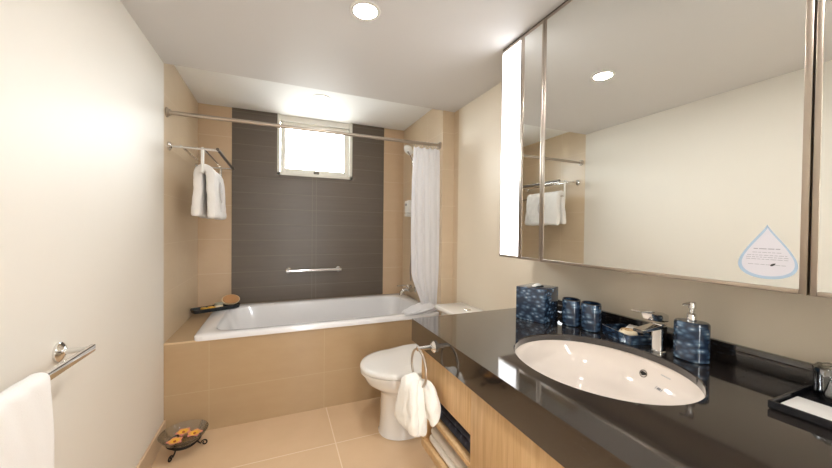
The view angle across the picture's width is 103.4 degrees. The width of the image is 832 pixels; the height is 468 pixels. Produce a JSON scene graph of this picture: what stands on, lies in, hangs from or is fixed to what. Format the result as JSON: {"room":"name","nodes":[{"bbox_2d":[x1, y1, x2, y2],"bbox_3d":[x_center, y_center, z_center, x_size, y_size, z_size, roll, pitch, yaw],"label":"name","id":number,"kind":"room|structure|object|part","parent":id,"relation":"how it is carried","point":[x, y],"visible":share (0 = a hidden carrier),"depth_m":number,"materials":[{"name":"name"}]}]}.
{"room":"bathroom","nodes":[
{"label":"bathroom","id":0,"kind":"room"},
{"bbox_2d":[0,0,197,467],"bbox_3d":[-1.134,0.088,0.941,0.100,2.338,4.011,0,1,-23],"label":"wall","id":1,"kind":"structure","parent":0,"point":[82,85],"depth_m":1.22,"materials":[{"name":"white paint"}]},
{"bbox_2d":[46,342,95,379],"bbox_3d":[-0.958,0.374,0.759,0.086,0.060,0.670,0,1,-23],"label":"towel bar","id":2,"kind":"object","parent":1,"relation":"attached to","point":[60,350],"visible":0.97,"depth_m":1.00,"materials":[{"name":"silver metal"}]},
{"bbox_2d":[0,372,53,467],"bbox_3d":[-0.884,0.577,0.683,0.069,0.458,0.332,0,1,-23],"label":"hand towel","id":3,"kind":"object","parent":2,"relation":"hanging from","point":[26,410],"visible":1,"depth_m":0.75,"materials":[{"name":"white fabric"}]},
{"bbox_3d":[-1.075,0.369,1.042,0.067,0.019,0.019,0,1,-25],"label":"post","id":4,"kind":"part","parent":2,"relation":"part of","materials":[{"name":"silver metal"}]},
{"bbox_2d":[136,420,165,467],"bbox_3d":[-0.937,1.207,0.604,0.013,0.115,3.000,0,1,-23],"label":"baseboard","id":5,"kind":"structure","parent":1,"relation":"attached to","point":[154,447],"depth_m":1.77,"materials":[{"name":"beige tile"}]},
{"bbox_2d":[167,142,233,176],"bbox_3d":[-1.554,-0.489,2.433,0.278,0.179,0.789,0,1,-23],"label":"towel rack","id":6,"kind":"object","parent":1,"relation":"attached to","point":[170,146],"visible":0.75,"depth_m":2.13,"materials":[{"name":"silver metal"}]},
{"bbox_3d":[-1.617,-0.556,2.405,0.015,0.015,0.765,0,1,-23],"label":"shelf rail","id":7,"kind":"part","parent":6,"relation":"part of","materials":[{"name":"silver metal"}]},
{"bbox_3d":[-1.408,-0.545,2.094,0.260,0.016,0.016,0,1,-23],"label":"arm","id":8,"kind":"part","parent":6,"relation":"part of","materials":[{"name":"silver metal"}]},
{"bbox_2d":[191,164,226,219],"bbox_3d":[-1.475,-0.285,2.356,0.157,0.363,0.475,0,1,-23],"label":"bath towel","id":9,"kind":"object","parent":6,"relation":"hanging from","point":[208,197],"visible":1,"depth_m":2.17,"materials":[{"name":"white fabric"}]},
{"bbox_3d":[-1.511,-0.555,2.450,0.015,0.015,0.765,0,1,-23],"label":"shelf rail","id":10,"kind":"part","parent":6,"relation":"part of","materials":[{"name":"silver metal"}]},
{"bbox_3d":[-1.693,-0.558,2.772,0.260,0.016,0.016,0,1,-23],"label":"arm","id":11,"kind":"part","parent":6,"relation":"part of","materials":[{"name":"silver metal"}]},
{"bbox_3d":[-1.434,-0.555,2.482,0.020,0.020,0.765,0,1,-23],"label":"shelf rail","id":12,"kind":"part","parent":6,"relation":"part of","materials":[{"name":"metal"}]},
{"bbox_2d":[165,107,441,148],"bbox_3d":[-0.662,-0.739,2.367,1.869,0.060,0.060,0,1,-23],"label":"curtain rod","id":13,"kind":"object","parent":1,"relation":"attached to","point":[168,112],"visible":0.98,"depth_m":2.27,"materials":[{"name":"silver metal"}]},
{"bbox_2d":[401,140,439,314],"bbox_3d":[0.050,-0.059,2.656,0.323,1.387,0.177,0,1,-23],"label":"shower curtain","id":14,"kind":"object","parent":13,"relation":"hanging from","point":[425,196],"visible":0.98,"depth_m":2.69,"materials":[{"name":"white fabric"}]},
{"bbox_2d":[151,397,436,467],"bbox_3d":[-0.236,1.310,1.498,2.200,0.100,4.300,0,1,-23],"label":"floor","id":15,"kind":"structure","parent":0,"point":[347,435],"depth_m":1.93,"materials":[{"name":"beige tile"}]},
{"bbox_2d":[166,430,207,461],"bbox_3d":[-1.315,1.202,1.883,0.201,0.066,0.199,0,1,-23],"label":"stand","id":16,"kind":"object","parent":15,"relation":"on","point":[177,435],"visible":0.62,"depth_m":1.82,"materials":[{"name":"black metal"}]},
{"bbox_3d":[-1.333,1.204,1.794,0.008,0.066,0.054,1,1,2],"label":"scroll leg","id":17,"kind":"part","parent":16,"relation":"part of","materials":[{"name":"black metal"}]},
{"bbox_2d":[157,420,208,448],"bbox_3d":[-1.329,1.161,1.882,0.240,0.063,0.240,0,1,-23],"label":"glass bowl","id":18,"kind":"object","parent":16,"relation":"on","point":[163,437],"visible":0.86,"depth_m":1.87,"materials":[{"name":"clear"}]},
{"bbox_2d":[166,437,182,444],"bbox_3d":[-1.350,1.159,1.838,0.078,0.015,0.074,0,1,-44],"label":"flower","id":19,"kind":"object","parent":18,"relation":"in","point":[173,440],"visible":0.97,"depth_m":1.84,"materials":[{"name":"yellow plant"}]},
{"bbox_2d":[175,427,190,435],"bbox_3d":[-1.357,1.156,1.921,0.078,0.015,0.074,1,1,15],"label":"flower","id":20,"kind":"object","parent":18,"relation":"in","point":[182,431],"visible":1,"depth_m":1.92,"materials":[{"name":"yellow plant"}]},
{"bbox_2d":[187,428,202,436],"bbox_3d":[-1.287,1.157,1.906,0.078,0.015,0.074,1,1,23],"label":"flower","id":21,"kind":"object","parent":18,"relation":"in","point":[197,431],"visible":1,"depth_m":1.91,"materials":[{"name":"yellow plant"}]},
{"bbox_2d":[360,302,482,440],"bbox_3d":[0.058,0.890,2.194,0.867,0.727,0.480,0,1,-23],"label":"toilet","id":22,"kind":"object","parent":15,"relation":"on","point":[383,370],"visible":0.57,"depth_m":2.02,"materials":[{"name":"white ceramic"}]},
{"bbox_3d":[0.035,1.058,2.183,0.772,0.390,0.444,0,1,-23],"label":"bowl","id":23,"kind":"part","parent":22,"relation":"part of","materials":[{"name":"white ceramic"}]},
{"bbox_3d":[-0.097,0.847,2.123,0.521,0.028,0.460,0,1,-23],"label":"seat","id":24,"kind":"part","parent":22,"relation":"part of","materials":[{"name":"white ceramic"}]},
{"bbox_3d":[-0.097,0.804,2.122,0.525,0.070,0.464,0,1,-23],"label":"lid","id":25,"kind":"part","parent":22,"relation":"part of","materials":[{"name":"white ceramic"}]},
{"bbox_3d":[0.345,0.552,2.309,0.252,0.034,0.480,0,1,-23],"label":"tank lid","id":26,"kind":"part","parent":22,"relation":"part of","materials":[{"name":"white ceramic"}]},
{"bbox_2d":[198,103,403,306],"bbox_3d":[-0.983,0.058,3.289,2.200,2.338,0.200,0,1,-23],"label":"wall","id":27,"kind":"structure","parent":0,"point":[214,236],"depth_m":2.89,"materials":[{"name":"beige tile"}]},
{"bbox_2d":[164,293,415,436],"bbox_3d":[-0.837,0.936,2.763,1.869,0.600,0.911,0,1,-23],"label":"bathtub surround","id":28,"kind":"object","parent":27,"relation":"attached to","point":[222,383],"depth_m":2.21,"materials":[{"name":"beige tile"}]},
{"bbox_2d":[190,302,240,313],"bbox_3d":[-1.635,0.604,2.687,0.120,0.030,0.350,1,1,40],"label":"tray","id":29,"kind":"object","parent":28,"relation":"on","point":[196,310],"visible":0.82,"depth_m":2.64,"materials":[{"name":"black"}]},
{"bbox_2d":[214,302,222,306],"bbox_3d":[-1.622,0.587,2.702,0.056,0.047,0.067,1,1,40],"label":"jar","id":30,"kind":"object","parent":29,"relation":"on","point":[217,304],"visible":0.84,"depth_m":2.68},
{"bbox_2d":[221,294,239,304],"bbox_3d":[-1.569,0.556,2.782,0.074,0.082,0.143,1,1,40],"label":"bath brush","id":31,"kind":"object","parent":29,"relation":"on","point":[231,299],"visible":0.99,"depth_m":2.77,"materials":[{"name":"brown wood"}]},
{"bbox_2d":[164,315,440,344],"bbox_3d":[-0.657,0.670,2.339,1.869,0.011,0.002,0,1,-23],"label":"trim","id":32,"kind":"structure","parent":28,"relation":"attached to","point":[439,315],"depth_m":2.11,"materials":[{"name":"tile"}]},
{"bbox_2d":[194,293,438,340],"bbox_3d":[-0.758,0.844,2.761,1.712,0.430,0.876,0,1,-23],"label":"bathtub","id":33,"kind":"object","parent":28,"relation":"on","point":[252,319],"visible":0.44,"depth_m":2.90,"materials":[{"name":"white ceramic"}]},
{"bbox_2d":[231,107,383,303],"bbox_3d":[-0.985,-0.236,3.171,1.394,1.748,0.006,0,1,-23],"label":"wall panel","id":34,"kind":"object","parent":27,"relation":"attached to","point":[280,223],"depth_m":3.12,"materials":[{"name":"tile"}]},
{"bbox_2d":[286,266,340,272],"bbox_3d":[-0.972,0.344,3.145,0.512,0.052,0.071,0,1,-23],"label":"grab bar","id":35,"kind":"object","parent":27,"relation":"attached to","point":[338,268],"visible":1,"depth_m":3.11,"materials":[{"name":"silver metal"}]},
{"bbox_2d":[277,113,352,179],"bbox_3d":[-0.978,-0.829,3.208,0.694,0.562,0.102,0,1,-23],"label":"window","id":36,"kind":"structure","parent":27,"relation":"in","point":[284,119],"depth_m":3.18,"materials":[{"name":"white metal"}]},
{"bbox_2d":[174,65,430,130],"bbox_3d":[-0.794,-1.153,2.857,2.200,0.100,1.120,0,1,-23],"label":"ceiling","id":37,"kind":"structure","parent":0,"point":[207,87],"depth_m":2.75,"materials":[{"name":"white paint"}]},
{"bbox_2d":[312,95,331,102],"bbox_3d":[-0.763,-1.098,2.668,0.153,0.004,0.153,0,1,-23],"label":"recessed light","id":38,"kind":"object","parent":37,"relation":"in","point":[319,98],"visible":1,"depth_m":2.66,"materials":[{"name":"white plastic"}]},
{"bbox_2d":[120,0,565,111],"bbox_3d":[0.023,-1.045,0.913,2.200,0.120,3.100,0,1,-23],"label":"ceiling","id":39,"kind":"structure","parent":0,"point":[444,55],"depth_m":1.70,"materials":[{"name":"paint"}]},
{"bbox_2d":[350,0,380,20],"bbox_3d":[-0.226,-0.993,1.465,0.137,0.004,0.137,0,1,-23],"label":"recessed light","id":40,"kind":"object","parent":39,"relation":"in","point":[360,9],"visible":1,"depth_m":1.46,"materials":[{"name":"white plastic"}]},
{"bbox_2d":[402,109,458,314],"bbox_3d":[0.143,0.072,3.120,0.206,2.338,0.984,0,1,-23],"label":"wall","id":41,"kind":"structure","parent":0,"point":[436,126],"depth_m":2.72,"materials":[{"name":"beige tile"}]},
{"bbox_2d":[397,284,416,295],"bbox_3d":[-0.106,0.546,3.220,0.170,0.107,0.180,0,1,-23],"label":"mixer","id":42,"kind":"object","parent":41,"relation":"attached to","point":[406,287],"visible":0.94,"depth_m":3.19,"materials":[{"name":"silver metal"}]},
{"bbox_2d":[404,200,410,216],"bbox_3d":[-0.051,-0.244,3.180,0.107,0.155,0.110,0,1,-23],"label":"soap dispenser","id":43,"kind":"object","parent":41,"relation":"attached to","point":[407,203],"visible":0.64,"depth_m":3.13,"materials":[{"name":"white plastic"}]},
{"bbox_2d":[404,145,412,280],"bbox_3d":[-0.046,-0.182,3.116,0.116,1.289,0.174,1,1,33],"label":"shower","id":44,"kind":"object","parent":41,"relation":"attached to","point":[408,149],"visible":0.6,"depth_m":3.07,"materials":[{"name":"silver metal"}]},
{"bbox_2d":[457,82,831,367],"bbox_3d":[0.969,0.148,1.293,0.100,2.255,3.027,0,1,-23],"label":"wall","id":45,"kind":"structure","parent":0,"point":[796,326],"depth_m":1.52,"materials":[{"name":"beige paint"}]},
{"bbox_2d":[421,350,563,467],"bbox_3d":[0.670,0.724,0.886,0.761,0.428,1.530,0,1,-23],"label":"vanity cabinet","id":46,"kind":"object","parent":45,"relation":"attached to","point":[495,442],"visible":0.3,"depth_m":1.04,"materials":[{"name":"brown wood"}]},
{"bbox_2d":[429,427,467,467],"bbox_3d":[0.298,0.860,1.332,0.390,0.066,0.335,0,1,-23],"label":"folded towel","id":47,"kind":"object","parent":46,"relation":"on","point":[449,455],"visible":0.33,"depth_m":1.28,"materials":[{"name":"white fabric"}]},
{"bbox_2d":[436,419,469,467],"bbox_3d":[0.449,0.765,1.399,0.746,0.020,0.380,0,1,-23],"label":"shelf","id":48,"kind":"object","parent":46,"relation":"attached to","point":[448,435],"depth_m":1.19,"materials":[{"name":"brown wood"}]},
{"bbox_2d":[440,403,469,452],"bbox_3d":[0.292,0.725,1.327,0.365,0.058,0.345,0,1,-23],"label":"basket","id":49,"kind":"object","parent":46,"relation":"on","point":[453,425],"visible":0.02,"depth_m":1.21,"materials":[{"name":"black wicker"}]},
{"bbox_3d":[0.295,0.704,0.821,0.020,0.391,0.562,0,1,-23],"label":"door","id":50,"kind":"part","parent":46,"relation":"part of","materials":[{"name":"brown wood"}]},
{"bbox_2d":[412,299,831,467],"bbox_3d":[0.654,0.428,0.918,0.768,0.162,1.650,0,1,-23],"label":"countertop","id":51,"kind":"structure","parent":46,"relation":"on","point":[734,425],"depth_m":0.80,"materials":[{"name":"black stone"}]},
{"bbox_2d":[411,340,436,387],"bbox_3d":[0.039,0.510,1.293,0.075,0.173,0.149,0,1,-23],"label":"towel ring","id":52,"kind":"object","parent":51,"relation":"attached to","point":[433,346],"visible":0.83,"depth_m":1.28,"materials":[{"name":"silver metal"}]},
{"bbox_2d":[394,372,440,436],"bbox_3d":[-0.006,0.658,1.264,0.223,0.216,0.114,1,1,38],"label":"hand towel","id":53,"kind":"object","parent":52,"relation":"hanging from","point":[415,404],"visible":0.98,"depth_m":1.23,"materials":[{"name":"white fabric"}]},
{"bbox_3d":[0.035,0.447,1.290,0.065,0.018,0.018,0,1,-23],"label":"arm","id":54,"kind":"part","parent":52,"relation":"part of","materials":[{"name":"silver metal"}]},
{"bbox_2d":[516,283,557,323],"bbox_3d":[0.573,0.316,1.554,0.140,0.166,0.140,0,1,-43],"label":"tissue box","id":55,"kind":"object","parent":51,"relation":"on","point":[535,302],"visible":1,"depth_m":1.51,"materials":[{"name":"blue ceramic"}]},
{"bbox_2d":[562,297,580,326],"bbox_3d":[0.688,0.344,1.457,0.071,0.115,0.086,1,1,-6],"label":"tumbler","id":56,"kind":"object","parent":51,"relation":"on","point":[571,306],"visible":1,"depth_m":1.43,"materials":[{"name":"blue ceramic"}]},
{"bbox_2d":[581,301,601,332],"bbox_3d":[0.735,0.346,1.380,0.071,0.115,0.086,1,1,-6],"label":"tumbler","id":57,"kind":"object","parent":51,"relation":"on","point":[590,310],"visible":1,"depth_m":1.35,"materials":[{"name":"blue ceramic"}]},
{"bbox_2d":[515,340,704,404],"bbox_3d":[0.577,0.499,1.057,0.528,0.136,0.604,0,1,-23],"label":"sink","id":58,"kind":"object","parent":51,"relation":"in","point":[592,368],"visible":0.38,"depth_m":1.20,"materials":[{"name":"white ceramic"}]},
{"bbox_2d":[602,323,651,344],"bbox_3d":[0.820,0.388,1.280,0.104,0.034,0.156,1,1,-6],"label":"soap dish","id":59,"kind":"object","parent":51,"relation":"on","point":[612,330],"visible":0.8,"depth_m":1.24,"materials":[{"name":"blue ceramic"}]},
{"bbox_2d":[619,328,637,335],"bbox_3d":[0.805,0.375,1.248,0.062,0.026,0.062,1,1,-6],"label":"soap","id":60,"kind":"object","parent":59,"relation":"in","point":[628,331],"visible":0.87,"depth_m":1.23,"materials":[{"name":"beige wax"}]},
{"bbox_2d":[625,324,637,328],"bbox_3d":[0.833,0.370,1.275,0.051,0.027,0.036,0,1,-29],"label":"packet","id":61,"kind":"object","parent":59,"relation":"in","point":[629,325],"visible":0.28,"depth_m":1.28,"materials":[{"name":"white paper"}]},
{"bbox_2d":[631,309,668,353],"bbox_3d":[0.795,0.330,1.119,0.147,0.154,0.044,0,1,-23],"label":"tap","id":62,"kind":"object","parent":51,"relation":"on","point":[658,328],"visible":1,"depth_m":1.12,"materials":[{"name":"silver metal"}]},
{"bbox_3d":[0.761,0.259,1.103,0.070,0.012,0.034,0,1,-23],"label":"lever blade","id":63,"kind":"part","parent":62,"relation":"part of","materials":[{"name":"silver metal"}]},
{"bbox_3d":[0.797,0.318,1.119,0.124,0.019,0.037,0,1,-23],"label":"spout","id":64,"kind":"part","parent":62,"relation":"part of","materials":[{"name":"silver metal"}]},
{"bbox_3d":[0.820,0.282,1.128,0.090,0.043,0.037,0,1,-23],"label":"lever","id":65,"kind":"part","parent":62,"relation":"part of","materials":[{"name":"silver metal"}]},
{"bbox_2d":[673,301,710,363],"bbox_3d":[0.896,0.315,1.069,0.068,0.189,0.094,0,1,-37],"label":"dispenser","id":66,"kind":"object","parent":51,"relation":"on","point":[691,336],"visible":1,"depth_m":1.05,"materials":[{"name":"blue stone"}]},
{"bbox_2d":[768,384,831,430],"bbox_3d":[0.998,0.406,0.676,0.222,0.019,0.318,0,1,-23],"label":"tray","id":67,"kind":"object","parent":51,"relation":"on","point":[806,392],"visible":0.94,"depth_m":0.77,"materials":[{"name":"black paint"}]},
{"bbox_2d":[781,396,831,420],"bbox_3d":[0.940,0.405,0.688,0.099,0.006,0.226,0,1,-23],"label":"packet","id":68,"kind":"object","parent":67,"relation":"in","point":[800,403],"visible":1,"depth_m":0.76,"materials":[{"name":"white paper"}]},
{"bbox_2d":[812,362,831,403],"bbox_3d":[1.021,0.365,0.796,0.079,0.085,0.078,0,1,-23],"label":"drinking glass","id":69,"kind":"object","parent":67,"relation":"on","point":[818,367],"visible":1,"depth_m":0.81,"materials":[{"name":"clear glass"}]},
{"bbox_2d":[499,0,831,298],"bbox_3d":[0.894,-0.420,1.045,0.236,1.112,1.688,0,1,-23],"label":"mirror","id":70,"kind":"object","parent":45,"relation":"attached to","point":[660,138],"visible":1,"depth_m":1.00,"materials":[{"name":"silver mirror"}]},
{"bbox_3d":[0.497,-0.428,1.711,0.021,1.101,0.154,0,1,-23],"label":"light panel","id":71,"kind":"part","parent":70,"relation":"part of","materials":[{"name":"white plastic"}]},
{"bbox_2d":[500,40,520,255],"bbox_3d":[0.495,-0.428,1.709,0.012,1.079,0.146,0,1,-23],"label":"diffuser","id":72,"kind":"object","parent":70,"relation":"attached to","point":[510,169],"depth_m":1.70,"materials":[{"name":"white plastic"}]},
{"bbox_3d":[0.555,-0.425,1.565,0.012,1.079,0.119,0,1,-23],"label":"mirror pane","id":73,"kind":"part","parent":70,"relation":"part of","materials":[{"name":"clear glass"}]},
{"bbox_3d":[0.557,-0.425,1.569,0.021,1.101,0.147,0,1,-23],"label":"mirror door","id":74,"kind":"part","parent":70,"relation":"part of","materials":[{"name":"silver metal"}]},
{"bbox_2d":[738,225,797,278],"bbox_3d":[0.864,0.044,0.810,0.001,0.134,0.107,0,1,-23],"label":"sticker","id":75,"kind":"object","parent":70,"relation":"attached to","point":[766,256],"visible":1,"depth_m":0.81,"materials":[{"name":"white paper"}]},
{"bbox_2d":[747,248,787,265],"bbox_3d":[0.864,0.056,0.810,0.001,0.041,0.076,0,1,-23],"label":"print","id":76,"kind":"object","parent":75,"relation":"attached to","point":[755,256],"depth_m":0.81},
{"bbox_3d":[0.983,-0.407,0.556,0.021,1.101,0.398,0,1,-23],"label":"mirror door","id":77,"kind":"part","parent":70,"relation":"part of","materials":[{"name":"silver metal"}]},
{"bbox_3d":[0.980,-0.407,0.556,0.012,1.079,0.376,0,1,-23],"label":"mirror pane","id":78,"kind":"part","parent":70,"relation":"part of","materials":[{"name":"clear glass"}]},
{"bbox_2d":[558,299,831,389],"bbox_3d":[1.002,0.380,1.057,0.020,0.062,1.638,0,1,-23],"label":"backsplash","id":79,"kind":"structure","parent":45,"relation":"attached to","point":[797,371],"depth_m":0.99,"materials":[{"name":"black stone"}]}
]}

